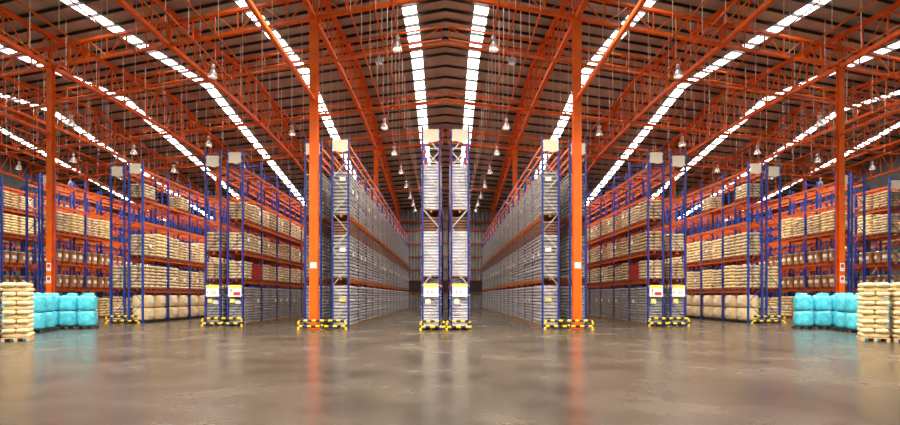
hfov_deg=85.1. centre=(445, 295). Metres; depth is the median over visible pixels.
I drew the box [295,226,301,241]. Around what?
pallet
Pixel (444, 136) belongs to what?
trim
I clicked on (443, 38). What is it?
trim
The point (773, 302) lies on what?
pallet
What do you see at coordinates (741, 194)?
pallet
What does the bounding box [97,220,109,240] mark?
pallet
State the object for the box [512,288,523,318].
pallet
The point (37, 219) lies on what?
pallet
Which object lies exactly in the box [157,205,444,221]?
trim
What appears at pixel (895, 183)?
sign
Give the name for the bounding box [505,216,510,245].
pallet
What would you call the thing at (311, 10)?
roof truss
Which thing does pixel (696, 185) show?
roof truss
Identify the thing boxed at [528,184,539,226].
pallet
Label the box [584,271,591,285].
pallet
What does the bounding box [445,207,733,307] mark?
wall
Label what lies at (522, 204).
pallet
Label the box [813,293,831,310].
bag
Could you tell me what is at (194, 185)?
roof truss
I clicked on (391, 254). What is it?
pallet
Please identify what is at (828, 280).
pallet
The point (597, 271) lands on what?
pallet
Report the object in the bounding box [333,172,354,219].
goods
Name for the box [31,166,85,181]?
truss
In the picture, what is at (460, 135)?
sign
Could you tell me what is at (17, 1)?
conduit
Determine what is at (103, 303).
sacks
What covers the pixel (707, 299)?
bag
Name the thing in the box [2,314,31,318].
sack
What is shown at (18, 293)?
sack
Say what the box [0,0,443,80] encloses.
trim
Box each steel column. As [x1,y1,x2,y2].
[45,68,56,292]
[84,177,89,199]
[216,166,218,230]
[308,19,320,328]
[373,150,378,204]
[512,150,517,204]
[570,19,582,328]
[672,166,674,233]
[801,177,806,199]
[834,68,845,292]
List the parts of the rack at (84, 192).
upright frame, upright frame, upright frame, upright frame, upright frame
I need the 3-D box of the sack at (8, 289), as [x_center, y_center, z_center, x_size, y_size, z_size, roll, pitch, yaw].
[-16.198,-0.246,18.516,0.844,0.172,0.414,0,0,-33]
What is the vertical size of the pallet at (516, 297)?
2.253 m
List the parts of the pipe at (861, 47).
hanger rod, hanger rod, hanger rod, hanger rod, hanger rod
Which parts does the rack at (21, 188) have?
upright frame, upright frame, upright frame, upright frame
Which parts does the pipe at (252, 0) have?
hanger rod, hanger rod, hanger rod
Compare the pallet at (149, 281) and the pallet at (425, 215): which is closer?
the pallet at (425, 215)
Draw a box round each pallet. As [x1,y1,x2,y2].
[1,335,33,341]
[3,191,18,210]
[3,213,18,236]
[3,250,18,264]
[3,275,15,287]
[7,252,32,265]
[8,196,34,213]
[13,216,34,238]
[16,276,34,288]
[29,199,45,215]
[29,219,45,239]
[32,254,45,266]
[32,277,45,288]
[33,329,47,332]
[44,211,70,234]
[44,249,70,263]
[44,274,70,288]
[45,327,57,330]
[58,325,78,328]
[59,251,84,264]
[59,275,84,288]
[67,213,84,236]
[75,276,98,288]
[76,325,98,328]
[80,218,98,238]
[82,252,98,265]
[89,277,109,289]
[94,254,109,266]
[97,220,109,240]
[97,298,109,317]
[102,296,122,317]
[107,256,120,266]
[112,266,133,290]
[112,307,133,322]
[121,257,131,265]
[121,299,131,306]
[130,184,156,202]
[130,235,156,258]
[130,265,156,290]
[130,320,156,322]
[144,234,167,260]
[152,266,167,290]
[164,238,179,261]
[164,268,179,290]
[169,197,189,213]
[176,242,189,262]
[176,271,189,290]
[186,244,199,264]
[186,272,199,290]
[191,243,207,264]
[196,272,207,290]
[207,232,230,253]
[207,262,230,281]
[207,287,230,325]
[209,256,215,261]
[229,202,253,223]
[229,232,253,254]
[229,261,253,281]
[229,287,253,325]
[238,205,261,227]
[238,264,261,281]
[246,288,261,324]
[250,210,269,230]
[250,235,261,256]
[250,288,269,322]
[255,264,269,282]
[259,212,276,232]
[259,237,269,257]
[264,266,276,282]
[265,288,276,321]
[267,244,284,260]
[268,242,276,259]
[272,267,284,283]
[272,289,284,320]
[273,219,290,237]
[275,218,284,235]
[279,244,290,262]
[279,268,290,283]
[279,289,290,319]
[283,289,296,318]
[287,268,296,284]
[288,223,296,239]
[288,247,296,263]
[292,249,301,264]
[292,269,301,284]
[292,290,301,317]
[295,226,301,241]
[302,270,306,285]
[302,290,306,316]
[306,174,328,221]
[306,223,328,280]
[306,286,328,324]
[319,180,330,223]
[325,226,330,280]
[326,286,333,324]
[333,221,354,280]
[333,286,354,327]
[338,178,358,223]
[338,225,358,280]
[344,229,362,281]
[352,184,362,226]
[352,286,358,325]
[353,287,366,323]
[356,189,366,229]
[359,287,362,324]
[360,194,369,232]
[361,232,366,282]
[363,198,372,235]
[364,235,369,282]
[364,288,369,321]
[367,202,375,237]
[367,288,378,318]
[368,238,372,283]
[368,288,372,320]
[370,206,378,239]
[373,210,380,241]
[373,240,375,283]
[373,288,375,319]
[374,242,378,284]
[376,213,382,243]
[379,216,385,245]
[379,245,380,284]
[379,246,382,284]
[379,289,380,317]
[379,289,382,317]
[381,218,386,246]
[381,290,386,315]
[383,221,388,248]
[383,248,385,285]
[383,289,385,316]
[384,249,386,285]
[384,290,388,314]
[385,223,390,249]
[387,226,392,251]
[387,251,388,285]
[388,228,393,252]
[388,252,390,286]
[388,290,390,314]
[391,232,396,254]
[391,254,392,286]
[391,290,392,313]
[391,290,393,313]
[391,291,396,312]
[392,255,393,286]
[394,230,395,253]
[394,256,395,287]
[395,258,396,287]
[397,259,399,287]
[399,236,400,258]
[399,260,400,287]
[421,217,441,279]
[421,286,441,329]
[424,176,441,219]
[424,222,441,280]
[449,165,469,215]
[449,184,466,219]
[449,217,469,279]
[449,230,466,280]
[449,286,469,329]
[490,236,491,258]
[490,260,491,287]
[491,259,493,287]
[494,232,499,254]
[494,258,496,287]
[494,291,499,312]
[495,230,496,253]
[495,256,496,287]
[495,290,496,312]
[497,228,498,252]
[497,255,499,286]
[498,226,503,251]
[498,254,499,286]
[498,290,499,313]
[500,223,505,249]
[500,252,502,286]
[500,290,502,314]
[502,221,507,248]
[502,251,503,285]
[502,290,506,314]
[503,290,509,315]
[504,218,509,246]
[504,249,506,285]
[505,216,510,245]
[505,248,507,285]
[505,289,507,316]
[508,213,514,243]
[508,246,510,284]
[508,289,510,317]
[510,210,517,241]
[510,244,511,284]
[510,289,511,317]
[512,206,515,239]
[512,242,516,284]
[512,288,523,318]
[515,203,523,237]
[515,240,517,283]
[515,288,517,319]
[518,199,527,235]
[518,237,522,283]
[518,288,522,320]
[521,195,530,232]
[521,235,526,282]
[521,288,526,321]
[524,189,534,229]
[524,232,529,282]
[524,287,537,323]
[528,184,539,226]
[528,229,546,281]
[528,287,531,324]
[532,178,552,223]
[532,225,552,280]
[532,286,538,325]
[536,172,556,219]
[536,221,556,280]
[536,286,556,327]
[560,180,571,223]
[560,226,565,280]
[560,286,564,324]
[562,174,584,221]
[562,223,584,280]
[562,286,584,324]
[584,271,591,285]
[584,290,588,316]
[589,226,595,241]
[589,249,598,264]
[589,269,598,284]
[589,290,599,317]
[594,224,602,239]
[594,246,604,263]
[594,268,602,284]
[594,289,607,318]
[600,219,617,237]
[600,246,607,262]
[600,267,611,283]
[600,289,611,319]
[606,217,615,235]
[606,243,623,260]
[606,265,620,283]
[606,289,618,320]
[614,214,631,232]
[614,242,623,259]
[614,266,626,282]
[614,288,625,321]
[621,210,640,230]
[621,238,631,257]
[621,263,638,282]
[621,288,633,322]
[629,206,652,227]
[629,234,640,256]
[629,264,652,281]
[629,288,644,324]
[637,200,661,223]
[637,231,661,254]
[637,260,661,281]
[637,287,661,325]
[660,262,683,281]
[660,287,683,325]
[661,234,683,253]
[675,256,681,261]
[683,243,694,264]
[683,272,694,290]
[691,241,710,264]
[691,272,704,290]
[701,197,721,213]
[701,242,714,262]
[701,270,714,290]
[711,239,726,261]
[711,270,726,290]
[723,235,738,260]
[723,265,741,290]
[734,184,760,202]
[734,232,760,258]
[734,265,760,290]
[734,320,760,322]
[757,267,778,290]
[757,307,778,322]
[759,257,769,266]
[759,299,769,306]
[768,298,782,317]
[769,256,783,266]
[781,218,799,240]
[781,254,796,266]
[781,277,801,289]
[781,296,793,317]
[792,218,810,238]
[792,252,808,265]
[792,276,815,288]
[792,325,814,328]
[806,214,823,236]
[806,251,831,264]
[806,275,831,288]
[812,325,832,328]
[820,210,846,234]
[820,249,846,263]
[820,274,846,288]
[833,327,846,330]
[843,329,858,332]
[845,199,861,215]
[845,219,861,239]
[845,254,858,266]
[845,277,858,288]
[856,195,882,213]
[856,214,880,238]
[856,276,874,288]
[857,335,889,341]
[858,252,883,265]
[872,191,899,210]
[872,214,899,236]
[872,250,899,264]
[875,275,897,287]
[877,240,896,244]
[888,336,899,341]
[891,222,899,242]
[891,253,899,268]
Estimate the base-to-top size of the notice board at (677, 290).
0.660 m
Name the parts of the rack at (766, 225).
upright frame, upright frame, upright frame, upright frame, upright frame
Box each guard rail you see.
[105,315,140,323]
[200,317,242,326]
[297,320,347,329]
[419,320,445,330]
[445,320,471,330]
[543,320,593,329]
[648,317,690,326]
[750,315,785,323]
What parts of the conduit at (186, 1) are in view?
hanger rod, hanger rod, hanger rod, hanger rod, hanger rod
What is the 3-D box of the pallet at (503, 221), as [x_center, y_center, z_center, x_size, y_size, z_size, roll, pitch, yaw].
[5.538,-5.406,43.380,1.068,2.412,1.200,0,0,0]
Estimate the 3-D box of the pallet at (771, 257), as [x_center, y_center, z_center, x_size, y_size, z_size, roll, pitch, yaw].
[26.730,-2.730,39.330,1.020,0.960,1.200,0,0,0]
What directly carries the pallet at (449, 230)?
on the rack at (467, 146)
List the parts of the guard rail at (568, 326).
rail, rail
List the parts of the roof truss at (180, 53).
web post, web post, web post, web post, web post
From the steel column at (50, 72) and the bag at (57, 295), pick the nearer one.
the bag at (57, 295)
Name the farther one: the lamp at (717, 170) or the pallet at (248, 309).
the lamp at (717, 170)
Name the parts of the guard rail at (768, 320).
rail, rail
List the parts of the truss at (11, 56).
web post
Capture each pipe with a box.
[0,0,292,204]
[0,40,254,204]
[0,64,230,199]
[0,88,179,196]
[69,0,306,184]
[141,0,323,173]
[252,0,381,198]
[372,0,421,198]
[470,0,518,195]
[509,0,638,198]
[567,0,749,173]
[584,0,821,184]
[598,0,899,204]
[636,40,899,204]
[660,64,899,199]
[711,88,899,196]
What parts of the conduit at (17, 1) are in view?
hanger rod, hanger rod, hanger rod, hanger rod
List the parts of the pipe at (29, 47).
hanger rod, hanger rod, hanger rod, hanger rod, hanger rod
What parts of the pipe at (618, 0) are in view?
hanger rod, hanger rod, hanger rod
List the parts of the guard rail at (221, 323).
rail, rail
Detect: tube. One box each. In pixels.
[0,42,444,112]
[0,99,444,153]
[94,187,444,210]
[445,42,899,114]
[445,99,899,154]
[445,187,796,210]
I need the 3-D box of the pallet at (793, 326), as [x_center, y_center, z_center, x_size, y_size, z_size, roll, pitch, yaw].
[18.680,1.635,25.600,0.820,0.130,0.820,0,0,25]
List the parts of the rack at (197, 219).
upright frame, upright frame, upright frame, upright frame, upright frame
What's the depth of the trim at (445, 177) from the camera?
66.15 m
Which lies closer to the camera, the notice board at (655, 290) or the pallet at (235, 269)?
the notice board at (655, 290)
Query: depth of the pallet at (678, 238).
28.32 m
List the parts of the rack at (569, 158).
upright frame, upright frame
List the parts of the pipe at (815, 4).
hanger rod, hanger rod, hanger rod, hanger rod, hanger rod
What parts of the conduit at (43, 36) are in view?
hanger rod, hanger rod, hanger rod, hanger rod, hanger rod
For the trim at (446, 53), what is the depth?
41.72 m
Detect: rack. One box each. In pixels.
[0,176,195,318]
[3,187,191,296]
[3,226,165,295]
[25,174,211,296]
[41,172,225,317]
[110,164,291,322]
[128,162,299,322]
[204,150,336,325]
[227,148,335,325]
[304,140,370,324]
[331,137,408,327]
[421,126,442,329]
[448,126,469,329]
[482,137,559,327]
[520,140,586,324]
[554,150,686,325]
[555,148,663,325]
[591,162,762,322]
[599,164,780,322]
[665,172,849,317]
[679,174,865,297]
[695,176,899,318]
[699,187,899,296]
[725,200,899,296]
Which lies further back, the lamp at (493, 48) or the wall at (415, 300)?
the wall at (415, 300)
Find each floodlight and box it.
[375,55,382,64]
[508,55,515,64]
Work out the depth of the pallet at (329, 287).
27.91 m
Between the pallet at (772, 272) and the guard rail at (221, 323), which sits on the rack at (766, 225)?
the pallet at (772, 272)
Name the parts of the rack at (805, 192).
upright frame, upright frame, upright frame, upright frame, upright frame, upright frame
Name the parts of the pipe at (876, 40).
hanger rod, hanger rod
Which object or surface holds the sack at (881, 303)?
on the sack at (866, 307)
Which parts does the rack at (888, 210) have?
upright frame, upright frame, upright frame, upright frame, upright frame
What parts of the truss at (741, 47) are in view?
web post, web post, web post, web post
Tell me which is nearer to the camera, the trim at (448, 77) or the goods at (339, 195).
the goods at (339, 195)
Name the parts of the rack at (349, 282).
upright frame, upright frame, upright frame, upright frame, upright frame, upright frame, upright frame, upright frame, upright frame, upright frame, upright frame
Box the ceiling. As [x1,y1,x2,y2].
[0,0,899,220]
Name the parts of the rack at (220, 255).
upright frame, upright frame, upright frame, upright frame, upright frame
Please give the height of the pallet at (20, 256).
0.960 m
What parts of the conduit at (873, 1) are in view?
hanger rod, hanger rod, hanger rod, hanger rod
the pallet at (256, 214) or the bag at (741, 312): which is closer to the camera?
the pallet at (256, 214)
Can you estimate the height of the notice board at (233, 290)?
0.660 m
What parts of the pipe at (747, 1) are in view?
hanger rod, hanger rod, hanger rod, hanger rod, hanger rod, hanger rod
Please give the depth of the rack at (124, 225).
33.33 m
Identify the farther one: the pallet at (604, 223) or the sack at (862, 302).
the pallet at (604, 223)
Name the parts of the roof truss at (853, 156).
web post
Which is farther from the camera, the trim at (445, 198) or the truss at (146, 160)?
the trim at (445, 198)
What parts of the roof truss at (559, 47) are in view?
web post, web post, web post, web post, web post, web post, web post, web post, web post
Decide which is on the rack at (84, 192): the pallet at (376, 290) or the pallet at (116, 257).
the pallet at (116, 257)
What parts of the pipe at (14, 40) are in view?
hanger rod, hanger rod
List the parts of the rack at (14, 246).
upright frame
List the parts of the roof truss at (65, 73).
web post, web post, web post, web post, web post, web post, web post, web post, web post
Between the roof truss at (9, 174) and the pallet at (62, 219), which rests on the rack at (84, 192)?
the pallet at (62, 219)
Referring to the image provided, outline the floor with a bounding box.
[0,307,899,424]
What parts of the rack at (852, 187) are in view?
upright frame, upright frame, upright frame, upright frame, upright frame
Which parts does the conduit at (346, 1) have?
hanger rod, hanger rod, hanger rod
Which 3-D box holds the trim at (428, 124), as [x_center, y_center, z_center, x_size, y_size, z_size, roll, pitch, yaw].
[-27.000,-16.727,55.400,56.406,0.190,0.096,0,0,17]
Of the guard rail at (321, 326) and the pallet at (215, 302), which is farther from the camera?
the pallet at (215, 302)
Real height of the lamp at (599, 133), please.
0.960 m
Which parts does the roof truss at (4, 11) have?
web post, web post, web post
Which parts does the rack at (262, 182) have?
upright frame, upright frame, upright frame, upright frame, upright frame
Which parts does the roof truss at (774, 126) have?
web post, web post, web post, web post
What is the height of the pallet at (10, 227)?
1.539 m
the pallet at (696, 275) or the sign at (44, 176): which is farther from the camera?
the pallet at (696, 275)
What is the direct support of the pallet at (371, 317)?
on the floor
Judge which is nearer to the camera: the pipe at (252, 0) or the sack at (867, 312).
the sack at (867, 312)
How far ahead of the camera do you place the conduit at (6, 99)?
47.58 m
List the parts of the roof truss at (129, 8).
web post, web post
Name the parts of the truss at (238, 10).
web post, web post, web post, web post, web post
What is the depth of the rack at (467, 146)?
24.40 m
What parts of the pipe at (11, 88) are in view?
hanger rod, hanger rod, hanger rod, hanger rod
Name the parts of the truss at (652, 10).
web post, web post, web post, web post, web post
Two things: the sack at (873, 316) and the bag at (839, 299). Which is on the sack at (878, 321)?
the sack at (873, 316)
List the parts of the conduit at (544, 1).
hanger rod, hanger rod, hanger rod, hanger rod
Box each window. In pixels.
[0,45,238,198]
[0,93,211,217]
[0,129,164,219]
[61,0,306,205]
[236,0,355,178]
[254,281,444,291]
[402,6,429,164]
[445,281,636,291]
[461,6,488,164]
[535,0,654,178]
[584,0,829,205]
[652,41,899,198]
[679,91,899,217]
[726,122,899,219]
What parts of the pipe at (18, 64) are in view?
hanger rod, hanger rod, hanger rod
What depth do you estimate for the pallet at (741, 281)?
30.78 m
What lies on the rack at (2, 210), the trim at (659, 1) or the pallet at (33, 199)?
the pallet at (33, 199)
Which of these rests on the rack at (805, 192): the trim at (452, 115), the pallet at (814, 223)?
the pallet at (814, 223)
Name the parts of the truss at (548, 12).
web post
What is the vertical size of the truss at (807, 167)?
1.370 m
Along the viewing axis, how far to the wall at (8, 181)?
62.55 m
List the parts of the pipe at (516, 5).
hanger rod, hanger rod, hanger rod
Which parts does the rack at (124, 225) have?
upright frame, upright frame, upright frame, upright frame, upright frame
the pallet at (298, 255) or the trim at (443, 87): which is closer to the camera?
the pallet at (298, 255)
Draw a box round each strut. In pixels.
[0,112,50,136]
[244,0,316,102]
[574,0,646,102]
[840,108,899,136]
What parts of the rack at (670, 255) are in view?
upright frame, upright frame, upright frame, upright frame, upright frame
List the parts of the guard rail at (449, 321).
rail, rail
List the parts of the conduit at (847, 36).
hanger rod, hanger rod, hanger rod, hanger rod, hanger rod, hanger rod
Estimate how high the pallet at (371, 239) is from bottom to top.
3.128 m
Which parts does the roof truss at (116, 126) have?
web post, web post, web post, web post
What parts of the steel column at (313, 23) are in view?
notice plate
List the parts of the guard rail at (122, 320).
rail, rail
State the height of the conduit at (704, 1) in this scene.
5.540 m
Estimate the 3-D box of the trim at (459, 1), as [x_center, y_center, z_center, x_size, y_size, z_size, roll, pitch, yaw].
[27.000,-17.282,36.550,56.406,0.190,0.096,0,0,-17]
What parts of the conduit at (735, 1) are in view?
hanger rod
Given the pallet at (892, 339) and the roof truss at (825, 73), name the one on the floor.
the pallet at (892, 339)
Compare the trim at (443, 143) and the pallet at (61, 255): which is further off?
the trim at (443, 143)
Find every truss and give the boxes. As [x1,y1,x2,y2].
[0,5,52,67]
[0,46,48,77]
[0,77,147,170]
[0,93,37,109]
[0,113,86,176]
[0,142,45,154]
[0,146,30,182]
[31,163,146,221]
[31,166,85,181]
[39,78,126,102]
[51,23,167,67]
[51,34,218,155]
[56,132,120,148]
[87,157,191,229]
[87,159,147,176]
[115,0,170,46]
[122,123,194,140]
[129,62,225,88]
[149,150,239,227]
[149,152,216,170]
[167,9,292,157]
[170,0,312,46]
[197,113,275,131]
[218,142,288,217]
[222,145,291,164]
[228,42,341,73]
[278,102,365,121]
[292,136,308,173]
[293,136,373,157]
[302,0,315,18]
[316,0,425,19]
[318,0,376,149]
[346,26,441,54]
[370,92,442,110]
[375,125,400,220]
[377,129,442,149]
[448,92,520,110]
[448,129,513,149]
[449,26,544,54]
[465,0,574,19]
[490,125,515,220]
[514,0,572,149]
[517,136,597,157]
[525,102,612,121]
[549,42,662,73]
[575,0,588,18]
[578,0,720,46]
[582,136,598,173]
[598,9,723,157]
[599,145,668,164]
[602,142,672,217]
[615,113,693,131]
[651,150,741,227]
[665,62,761,88]
[672,34,839,155]
[674,152,741,170]
[696,123,768,140]
[699,157,803,229]
[720,0,775,46]
[723,23,839,67]
[743,70,899,170]
[743,159,803,176]
[744,163,859,221]
[764,78,851,102]
[770,132,834,148]
[804,110,899,176]
[805,166,859,181]
[838,0,899,67]
[842,46,899,79]
[845,142,894,155]
[853,93,899,109]
[860,143,899,182]
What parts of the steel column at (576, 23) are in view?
notice plate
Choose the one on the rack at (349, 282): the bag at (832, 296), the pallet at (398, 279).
the pallet at (398, 279)
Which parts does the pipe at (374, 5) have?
hanger rod, hanger rod, hanger rod, hanger rod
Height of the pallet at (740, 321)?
0.140 m
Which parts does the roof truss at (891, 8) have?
web post, web post, web post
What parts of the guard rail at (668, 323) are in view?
rail, rail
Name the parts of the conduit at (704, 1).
hanger rod, hanger rod, hanger rod, hanger rod, hanger rod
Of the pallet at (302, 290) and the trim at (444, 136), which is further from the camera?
the trim at (444, 136)
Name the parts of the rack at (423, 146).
upright frame, upright frame, upright frame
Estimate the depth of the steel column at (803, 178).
58.69 m
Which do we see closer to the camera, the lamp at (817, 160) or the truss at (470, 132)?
the lamp at (817, 160)
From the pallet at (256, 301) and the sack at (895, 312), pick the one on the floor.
the pallet at (256, 301)
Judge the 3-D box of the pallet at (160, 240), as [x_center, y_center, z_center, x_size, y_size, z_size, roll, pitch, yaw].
[-19.270,-3.240,32.569,1.034,1.680,1.218,0,0,0]
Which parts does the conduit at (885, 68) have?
hanger rod, hanger rod, hanger rod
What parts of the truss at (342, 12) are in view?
web post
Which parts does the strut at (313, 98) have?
plate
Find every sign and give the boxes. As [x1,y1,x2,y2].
[41,175,45,183]
[110,167,123,176]
[128,164,141,173]
[205,156,219,166]
[227,152,242,163]
[305,143,320,154]
[332,140,348,151]
[422,129,439,141]
[451,129,468,141]
[542,140,558,151]
[570,143,585,154]
[648,152,663,163]
[671,156,685,166]
[749,164,762,173]
[767,167,780,176]
[845,175,849,184]
[890,180,899,189]
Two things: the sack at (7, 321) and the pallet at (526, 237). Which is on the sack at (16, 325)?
the sack at (7, 321)
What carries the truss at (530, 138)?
attached to the roof truss at (505, 170)
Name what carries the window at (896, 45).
attached to the ceiling
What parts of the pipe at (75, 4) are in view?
hanger rod, hanger rod, hanger rod, hanger rod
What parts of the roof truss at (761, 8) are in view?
web post, web post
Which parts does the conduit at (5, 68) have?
hanger rod, hanger rod, hanger rod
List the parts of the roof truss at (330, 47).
web post, web post, web post, web post, web post, web post, web post, web post, web post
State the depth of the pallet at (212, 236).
28.30 m
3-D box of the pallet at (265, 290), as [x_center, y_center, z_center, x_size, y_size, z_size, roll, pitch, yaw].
[-11.900,0.603,31.280,1.052,2.194,1.200,0,0,0]
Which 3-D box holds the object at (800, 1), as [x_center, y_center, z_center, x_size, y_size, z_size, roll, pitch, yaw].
[27.000,-16.330,29.300,56.406,0.190,0.096,0,0,-17]
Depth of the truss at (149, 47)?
29.20 m
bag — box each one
[30,293,46,311]
[32,312,46,329]
[42,293,55,311]
[44,311,55,327]
[52,311,60,325]
[53,293,60,310]
[59,293,78,310]
[59,310,78,325]
[77,310,97,325]
[78,293,97,310]
[132,294,153,307]
[132,308,153,320]
[151,307,165,319]
[152,294,165,306]
[164,294,177,306]
[164,307,177,318]
[176,294,187,305]
[176,306,187,317]
[185,306,197,316]
[186,294,197,305]
[196,294,203,305]
[197,306,203,315]
[687,294,694,305]
[687,306,693,315]
[693,294,704,305]
[693,306,705,316]
[703,294,714,305]
[703,306,714,317]
[713,294,726,306]
[713,307,726,318]
[725,294,738,306]
[725,307,739,319]
[737,294,758,307]
[737,308,758,320]
[793,293,813,310]
[793,310,813,325]
[812,311,831,325]
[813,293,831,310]
[830,311,837,325]
[831,293,844,310]
[835,293,853,311]
[835,311,846,327]
[844,312,858,329]
[845,293,859,311]
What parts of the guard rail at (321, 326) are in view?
rail, rail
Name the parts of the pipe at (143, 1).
hanger rod, hanger rod, hanger rod, hanger rod, hanger rod, hanger rod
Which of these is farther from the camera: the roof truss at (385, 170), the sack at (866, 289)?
the roof truss at (385, 170)
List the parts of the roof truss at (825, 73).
web post, web post, web post, web post, web post, web post, web post, web post, web post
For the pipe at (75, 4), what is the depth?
31.85 m
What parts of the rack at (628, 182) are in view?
upright frame, upright frame, upright frame, upright frame, upright frame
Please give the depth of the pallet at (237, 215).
27.98 m
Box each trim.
[0,0,13,3]
[0,0,98,22]
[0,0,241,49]
[0,0,310,61]
[0,0,377,70]
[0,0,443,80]
[0,8,444,88]
[0,19,444,95]
[0,28,444,102]
[0,52,444,120]
[0,65,444,128]
[0,76,444,137]
[0,96,444,151]
[1,0,170,36]
[4,86,444,143]
[8,37,444,106]
[9,46,444,112]
[9,105,444,157]
[19,114,444,162]
[28,122,444,167]
[56,136,444,175]
[56,143,444,180]
[65,150,444,184]
[75,129,444,168]
[75,156,444,187]
[80,161,444,191]
[94,172,444,198]
[99,167,444,194]
[113,186,444,208]
[116,181,444,204]
[119,190,444,211]
[122,177,444,200]
[126,194,444,214]
[135,202,444,220]
[146,292,444,293]
[152,198,444,216]
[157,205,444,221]
[195,220,444,232]
[266,228,444,236]
[445,8,899,89]
[445,18,899,97]
[445,28,893,102]
[445,36,897,108]
[445,45,899,115]
[445,52,899,121]
[445,64,899,130]
[445,76,899,138]
[445,86,899,145]
[445,96,892,151]
[445,105,881,157]
[445,114,871,162]
[445,122,862,167]
[445,129,815,168]
[445,136,834,175]
[445,143,834,180]
[445,149,825,184]
[445,155,815,187]
[445,161,810,191]
[445,167,791,194]
[445,172,796,198]
[445,177,768,200]
[445,181,774,204]
[445,186,777,208]
[445,190,771,211]
[445,194,764,214]
[445,198,738,216]
[445,202,755,220]
[445,205,733,221]
[445,220,695,232]
[445,228,624,236]
[445,292,733,293]
[447,0,898,81]
[513,0,898,71]
[580,0,899,62]
[649,0,899,51]
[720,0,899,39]
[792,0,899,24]
[877,0,894,4]
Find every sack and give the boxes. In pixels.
[1,282,15,286]
[1,296,30,300]
[1,328,15,332]
[2,287,31,291]
[2,292,16,295]
[2,301,16,305]
[2,305,31,309]
[2,310,16,314]
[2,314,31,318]
[2,319,16,323]
[2,323,31,328]
[2,332,31,337]
[16,283,30,286]
[16,301,31,304]
[16,310,31,314]
[16,319,31,323]
[16,328,31,332]
[17,292,31,295]
[859,310,874,314]
[859,319,874,323]
[859,323,888,328]
[859,328,874,332]
[860,283,874,286]
[860,287,889,291]
[860,292,874,295]
[860,296,888,300]
[860,301,874,304]
[860,305,889,309]
[860,314,888,318]
[860,333,889,337]
[874,282,889,286]
[874,310,888,314]
[874,319,888,323]
[874,328,888,332]
[875,292,889,295]
[875,301,889,305]
[892,287,899,291]
[892,292,899,295]
[892,301,899,305]
[892,310,899,314]
[892,315,899,319]
[892,319,899,323]
[892,329,899,333]
[893,282,899,286]
[893,324,899,328]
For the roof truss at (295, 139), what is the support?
attached to the truss at (271, 147)
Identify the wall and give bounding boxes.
[0,155,135,296]
[146,207,444,307]
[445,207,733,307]
[755,147,899,296]
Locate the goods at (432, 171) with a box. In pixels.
[421,165,441,215]
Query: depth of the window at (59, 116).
52.90 m
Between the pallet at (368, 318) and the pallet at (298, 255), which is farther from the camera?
the pallet at (298, 255)
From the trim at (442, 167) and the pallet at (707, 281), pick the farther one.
the trim at (442, 167)
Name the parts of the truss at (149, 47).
web post, web post, web post, web post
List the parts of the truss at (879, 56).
web post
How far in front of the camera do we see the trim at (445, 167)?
63.55 m
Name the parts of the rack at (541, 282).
upright frame, upright frame, upright frame, upright frame, upright frame, upright frame, upright frame, upright frame, upright frame, upright frame, upright frame, upright frame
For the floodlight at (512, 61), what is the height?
0.475 m
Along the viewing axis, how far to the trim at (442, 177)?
66.16 m
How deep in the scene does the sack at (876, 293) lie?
18.17 m
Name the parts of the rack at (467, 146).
upright frame, upright frame, upright frame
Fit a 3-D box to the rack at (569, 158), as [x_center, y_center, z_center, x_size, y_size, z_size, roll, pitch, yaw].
[7.105,-3.325,36.100,1.010,10.050,19.760,0,0,0]
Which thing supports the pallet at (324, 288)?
on the floor
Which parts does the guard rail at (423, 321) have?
rail, rail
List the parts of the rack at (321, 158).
upright frame, upright frame, upright frame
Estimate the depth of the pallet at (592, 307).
37.97 m
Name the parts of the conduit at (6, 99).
hanger rod, hanger rod, hanger rod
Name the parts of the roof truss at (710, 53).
web post, web post, web post, web post, web post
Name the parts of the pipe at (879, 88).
hanger rod, hanger rod, hanger rod, hanger rod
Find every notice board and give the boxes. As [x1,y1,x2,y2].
[205,285,220,296]
[227,285,242,296]
[422,284,439,296]
[451,284,468,296]
[648,285,663,296]
[670,285,685,296]
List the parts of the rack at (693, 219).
upright frame, upright frame, upright frame, upright frame, upright frame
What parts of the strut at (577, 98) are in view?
plate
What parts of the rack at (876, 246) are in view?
upright frame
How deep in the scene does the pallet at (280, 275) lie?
34.09 m
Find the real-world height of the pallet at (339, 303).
2.253 m
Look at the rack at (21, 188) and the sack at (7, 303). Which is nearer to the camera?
the sack at (7, 303)
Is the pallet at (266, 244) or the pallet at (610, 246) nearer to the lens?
the pallet at (266, 244)
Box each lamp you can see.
[15,161,21,169]
[66,114,75,126]
[70,151,76,162]
[130,142,136,154]
[171,164,176,172]
[205,136,211,146]
[208,60,217,78]
[288,125,295,135]
[381,115,387,129]
[391,146,396,155]
[392,31,401,52]
[489,31,498,52]
[494,146,499,155]
[503,115,509,129]
[595,125,602,135]
[673,60,682,78]
[679,136,685,146]
[714,164,719,172]
[754,142,760,154]
[814,151,820,162]
[815,114,824,126]
[869,161,875,169]
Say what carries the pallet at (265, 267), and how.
on the rack at (262, 182)
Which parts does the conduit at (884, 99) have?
hanger rod, hanger rod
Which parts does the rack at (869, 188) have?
upright frame, upright frame, upright frame, upright frame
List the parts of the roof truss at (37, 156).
web post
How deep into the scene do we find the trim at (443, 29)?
36.91 m
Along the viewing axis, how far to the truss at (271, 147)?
51.40 m
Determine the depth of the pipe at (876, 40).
40.30 m
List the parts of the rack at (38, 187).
upright frame, upright frame, upright frame, upright frame, upright frame, upright frame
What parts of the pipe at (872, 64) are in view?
hanger rod, hanger rod, hanger rod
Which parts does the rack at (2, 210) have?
upright frame, upright frame, upright frame, upright frame, upright frame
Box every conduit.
[0,36,239,194]
[0,68,211,204]
[0,99,195,215]
[14,0,303,198]
[153,0,231,79]
[184,0,336,170]
[345,0,415,206]
[391,0,401,53]
[475,0,545,206]
[489,0,499,53]
[554,0,706,170]
[587,0,876,198]
[651,36,899,194]
[659,0,737,79]
[679,68,899,204]
[695,99,899,215]

